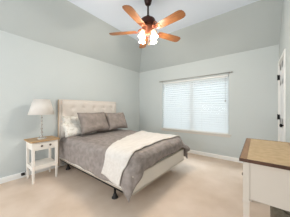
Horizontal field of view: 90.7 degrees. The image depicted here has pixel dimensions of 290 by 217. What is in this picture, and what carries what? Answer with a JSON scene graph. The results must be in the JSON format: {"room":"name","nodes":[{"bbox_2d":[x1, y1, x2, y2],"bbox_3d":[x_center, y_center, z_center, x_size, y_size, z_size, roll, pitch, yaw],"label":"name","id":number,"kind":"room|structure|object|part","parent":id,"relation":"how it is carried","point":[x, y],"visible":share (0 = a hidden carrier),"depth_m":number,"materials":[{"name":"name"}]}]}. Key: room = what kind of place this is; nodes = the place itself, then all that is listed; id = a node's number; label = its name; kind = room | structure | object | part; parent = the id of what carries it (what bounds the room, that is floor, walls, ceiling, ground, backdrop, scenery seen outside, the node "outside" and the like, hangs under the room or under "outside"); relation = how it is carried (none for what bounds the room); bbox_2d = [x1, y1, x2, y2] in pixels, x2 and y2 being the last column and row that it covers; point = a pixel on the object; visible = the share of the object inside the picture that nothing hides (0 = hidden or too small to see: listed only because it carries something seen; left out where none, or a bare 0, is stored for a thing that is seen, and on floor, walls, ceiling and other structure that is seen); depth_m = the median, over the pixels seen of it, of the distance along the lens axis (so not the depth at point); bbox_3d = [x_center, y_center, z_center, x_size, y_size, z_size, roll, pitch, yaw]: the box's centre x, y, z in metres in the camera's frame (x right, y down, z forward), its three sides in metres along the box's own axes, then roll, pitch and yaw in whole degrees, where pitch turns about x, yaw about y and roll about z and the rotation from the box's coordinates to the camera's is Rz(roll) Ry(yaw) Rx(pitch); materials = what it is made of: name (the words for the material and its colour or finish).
{"room":"bedroom","nodes":[
{"label":"bedroom","id":0,"kind":"room"},
{"bbox_2d":[0,30,138,177],"bbox_3d":[-2.081,-0.040,2.652,0.120,2.460,6.215,0,0,38],"label":"wall","id":1,"kind":"structure","parent":0,"point":[30,69],"depth_m":2.72,"materials":[{"name":"grey paint"}]},
{"bbox_2d":[0,162,66,183],"bbox_3d":[-2.066,1.145,2.563,0.014,0.090,6.095,0,0,38],"label":"baseboard","id":2,"kind":"structure","parent":1,"relation":"attached to","point":[18,175],"depth_m":2.44,"materials":[{"name":"white paint"}]},
{"bbox_2d":[0,153,269,216],"bbox_3d":[-0.635,1.240,1.522,3.791,0.100,6.215,0,0,38],"label":"floor","id":3,"kind":"structure","parent":0,"point":[199,185],"depth_m":1.97,"materials":[{"name":"carpet"}]},
{"bbox_2d":[24,136,59,184],"bbox_3d":[-1.779,0.853,2.482,0.390,0.675,0.426,0,0,38],"label":"nightstand","id":4,"kind":"object","parent":3,"relation":"on","point":[34,144],"visible":1,"depth_m":2.41,"materials":[{"name":"white wood"}]},
{"bbox_3d":[-2.004,0.864,2.447,0.038,0.653,0.038,0,0,38],"label":"leg","id":5,"kind":"part","parent":4,"relation":"part of","materials":[{"name":"white paint"}]},
{"bbox_3d":[-1.766,0.864,2.261,0.038,0.653,0.038,0,0,38],"label":"leg","id":6,"kind":"part","parent":4,"relation":"part of","materials":[{"name":"white paint"}]},
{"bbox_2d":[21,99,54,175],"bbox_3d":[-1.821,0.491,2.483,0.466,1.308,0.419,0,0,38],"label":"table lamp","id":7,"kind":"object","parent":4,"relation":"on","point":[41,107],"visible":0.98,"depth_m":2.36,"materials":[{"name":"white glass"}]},
{"bbox_3d":[-1.781,-0.031,2.471,0.380,0.258,0.380,0,0,38],"label":"lamp shade","id":8,"kind":"part","parent":7,"relation":"part of","materials":[{"name":"white fabric"}]},
{"bbox_2d":[27,158,55,170],"bbox_3d":[-1.783,0.953,2.485,0.328,0.065,0.354,0,0,38],"label":"shelf","id":9,"kind":"object","parent":4,"relation":"attached to","point":[46,162],"depth_m":2.42,"materials":[{"name":"white paint"}]},
{"bbox_3d":[-1.659,0.603,2.388,0.023,0.100,0.298,0,0,38],"label":"drawer","id":10,"kind":"part","parent":4,"relation":"part of","materials":[{"name":"white paint"}]},
{"bbox_3d":[-1.799,0.864,2.709,0.038,0.653,0.038,0,0,38],"label":"leg","id":11,"kind":"part","parent":4,"relation":"part of","materials":[{"name":"white paint"}]},
{"bbox_3d":[-1.562,0.864,2.523,0.038,0.653,0.038,0,0,38],"label":"leg","id":12,"kind":"part","parent":4,"relation":"part of","materials":[{"name":"white paint"}]},
{"bbox_2d":[58,99,183,199],"bbox_3d":[-0.506,0.497,2.842,2.087,1.385,1.495,0,0,38],"label":"bed","id":13,"kind":"object","parent":3,"relation":"on","point":[66,107],"visible":0.17,"depth_m":2.76,"materials":[{"name":"fabric"}]},
{"bbox_3d":[-1.748,0.487,2.894,0.065,1.345,0.004,0,0,38],"label":"headboard","id":14,"kind":"part","parent":13,"relation":"part of","materials":[{"name":"beige fabric"}]},
{"bbox_3d":[-1.258,0.398,3.446,0.072,1.122,1.408,0,0,38],"label":"headboard","id":15,"kind":"part","parent":13,"relation":"part of","materials":[{"name":"fabric"}]},
{"bbox_3d":[-0.495,1.008,2.833,1.940,0.033,1.445,0,0,38],"label":"metal frame","id":16,"kind":"part","parent":13,"relation":"part of","materials":[{"name":"black metal"}]},
{"bbox_2d":[59,129,189,201],"bbox_3d":[-0.376,0.794,2.786,2.019,0.535,1.652,0,0,38],"label":"duvet","id":17,"kind":"object","parent":13,"relation":"on","point":[87,151],"visible":0.64,"depth_m":2.16,"materials":[{"name":"fabric"}]},
{"bbox_2d":[60,122,95,137],"bbox_3d":[-1.371,0.414,3.021,0.279,0.285,0.686,0,0,40],"label":"pillow","id":18,"kind":"object","parent":17,"relation":"on","point":[71,129],"visible":0.47,"depth_m":2.83,"materials":[{"name":"fabric"}]},
{"bbox_2d":[62,116,79,132],"bbox_3d":[-1.439,0.315,3.086,0.163,0.335,0.641,0,0,37],"label":"pillow","id":19,"kind":"object","parent":18,"relation":"on","point":[66,119],"visible":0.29,"depth_m":2.92,"materials":[{"name":"fabric"}]},
{"bbox_2d":[77,112,108,134],"bbox_3d":[-1.084,0.288,3.075,0.308,0.420,0.684,0,0,37],"label":"pillow","id":20,"kind":"object","parent":17,"relation":"on","point":[90,122],"visible":1,"depth_m":2.94,"materials":[{"name":"fabric"}]},
{"bbox_2d":[105,112,127,129],"bbox_3d":[-0.698,0.294,3.535,0.285,0.402,0.590,0,0,40],"label":"pillow","id":21,"kind":"object","parent":17,"relation":"on","point":[115,120],"visible":0.91,"depth_m":3.42,"materials":[{"name":"fabric"}]},
{"bbox_2d":[101,131,180,185],"bbox_3d":[-0.104,0.709,2.545,0.982,0.414,1.629,0,0,38],"label":"throw blanket","id":22,"kind":"object","parent":17,"relation":"on","point":[117,155],"visible":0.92,"depth_m":1.86,"materials":[{"name":"white fabric"}]},
{"bbox_2d":[239,138,289,216],"bbox_3d":[1.218,0.789,1.389,0.432,0.801,0.988,0,0,38],"label":"console table","id":23,"kind":"object","parent":3,"relation":"on","point":[266,163],"visible":1,"depth_m":1.09,"materials":[{"name":"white wood"}]},
{"bbox_3d":[0.807,0.802,1.141,0.047,0.776,0.047,0,0,38],"label":"leg","id":24,"kind":"part","parent":23,"relation":"part of","materials":[{"name":"beige paint"}]},
{"bbox_2d":[270,206,289,216],"bbox_3d":[1.358,1.010,1.388,0.212,0.360,0.438,0,0,38],"label":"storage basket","id":25,"kind":"object","parent":3,"relation":"on","point":[274,212],"visible":0.38,"depth_m":1.27,"materials":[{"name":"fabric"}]},
{"bbox_2d":[0,0,282,72],"bbox_3d":[-0.632,-1.595,1.493,3.751,0.690,6.175,0,0,38],"label":"ceiling","id":26,"kind":"structure","parent":0,"point":[62,24],"depth_m":2.95,"materials":[{"name":"grey paint"}]},
{"bbox_2d":[68,0,258,40],"bbox_3d":[-0.569,-1.900,0.981,3.021,0.080,5.445,0,0,38],"label":"ceiling","id":27,"kind":"structure","parent":0,"point":[111,12],"depth_m":2.71,"materials":[{"name":"white paint"}]},
{"bbox_2d":[109,0,185,47],"bbox_3d":[0.063,-1.432,2.234,1.204,0.854,1.218,0,0,38],"label":"ceiling fan","id":28,"kind":"object","parent":27,"relation":"hanging from","point":[147,23],"visible":1,"depth_m":2.17,"materials":[{"name":"brown wood"}]},
{"bbox_3d":[-0.358,-1.228,2.330,0.452,0.036,0.142,0,0,9],"label":"blade","id":29,"kind":"part","parent":28,"relation":"part of","materials":[{"name":"brown wood"}]},
{"bbox_3d":[-0.135,-1.228,1.902,0.142,0.036,0.452,0,0,27],"label":"blade","id":30,"kind":"part","parent":28,"relation":"part of","materials":[{"name":"brown wood"}]},
{"bbox_3d":[-0.049,-1.145,2.173,0.109,0.128,0.107,0,0,38],"label":"lamp shade","id":31,"kind":"part","parent":28,"relation":"part of","materials":[{"name":"white glass"}]},
{"bbox_3d":[-0.020,-1.228,2.675,0.142,0.036,0.452,0,0,-9],"label":"blade","id":32,"kind":"part","parent":28,"relation":"part of","materials":[{"name":"brown wood"}]},
{"bbox_3d":[0.145,-1.145,2.173,0.106,0.128,0.109,0,0,38],"label":"lamp shade","id":33,"kind":"part","parent":28,"relation":"part of","materials":[{"name":"white glass"}]},
{"bbox_3d":[0.412,-1.228,2.460,0.452,0.036,0.142,0,0,-27],"label":"blade","id":34,"kind":"part","parent":28,"relation":"part of","materials":[{"name":"brown wood"}]},
{"bbox_3d":[0.342,-1.228,1.982,0.452,0.036,0.142,0,0,45],"label":"blade","id":35,"kind":"part","parent":28,"relation":"part of","materials":[{"name":"brown wood"}]},
{"bbox_2d":[139,45,278,157],"bbox_3d":[1.289,-0.040,3.885,3.671,2.460,0.120,0,0,38],"label":"wall","id":36,"kind":"structure","parent":0,"point":[253,82],"depth_m":3.22,"materials":[{"name":"grey paint"}]},
{"bbox_2d":[160,77,230,137],"bbox_3d":[1.260,-0.065,3.883,1.883,1.460,0.150,0,0,38],"label":"window","id":37,"kind":"structure","parent":36,"relation":"in","point":[162,129],"depth_m":3.65,"materials":[{"name":"white plastic"}]},
{"bbox_3d":[1.248,0.599,3.867,1.883,0.026,0.110,0,0,38],"label":"sill","id":38,"kind":"part","parent":37,"relation":"part of","materials":[{"name":"grey paint"}]},
{"bbox_2d":[163,75,228,133],"bbox_3d":[1.250,-0.103,3.870,1.749,1.377,0.075,0,0,38],"label":"window blind","id":39,"kind":"object","parent":37,"relation":"attached to","point":[186,121],"visible":1,"depth_m":3.76,"materials":[{"name":"white plastic"}]},
{"bbox_3d":[1.256,0.575,3.878,1.749,0.020,0.044,0,0,38],"label":"rail","id":40,"kind":"part","parent":39,"relation":"part of","materials":[{"name":"white plastic"}]},
{"bbox_2d":[159,71,231,82],"bbox_3d":[1.214,-0.828,3.824,1.937,0.050,0.069,0,0,38],"label":"curtain rod","id":41,"kind":"object","parent":36,"relation":"attached to","point":[231,71],"visible":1,"depth_m":3.66,"materials":[{"name":"silver metal"}]},
{"bbox_2d":[188,150,242,162],"bbox_3d":[1.206,1.145,3.865,3.537,0.090,0.014,0,0,38],"label":"baseboard","id":42,"kind":"structure","parent":36,"relation":"attached to","point":[234,159],"depth_m":3.46,"materials":[{"name":"white paint"}]},
{"bbox_2d":[279,0,289,141],"bbox_3d":[0.774,-0.335,0.344,0.120,3.050,6.095,0,0,38],"label":"wall","id":43,"kind":"structure","parent":0,"point":[284,41],"depth_m":2.01,"materials":[{"name":"grey paint"}]},
{"bbox_2d":[277,59,283,141],"bbox_3d":[2.349,0.176,2.468,0.098,2.003,0.685,0,0,38],"label":"door","id":44,"kind":"structure","parent":43,"relation":"in","point":[280,77],"depth_m":2.55,"materials":[{"name":"white paint"}]},
{"bbox_2d":[278,49,285,141],"bbox_3d":[2.392,0.145,2.426,0.136,2.090,0.819,0,0,38],"label":"trim","id":45,"kind":"structure","parent":43,"relation":"attached to","point":[283,56],"depth_m":2.14,"materials":[{"name":"white paint"}]}
]}

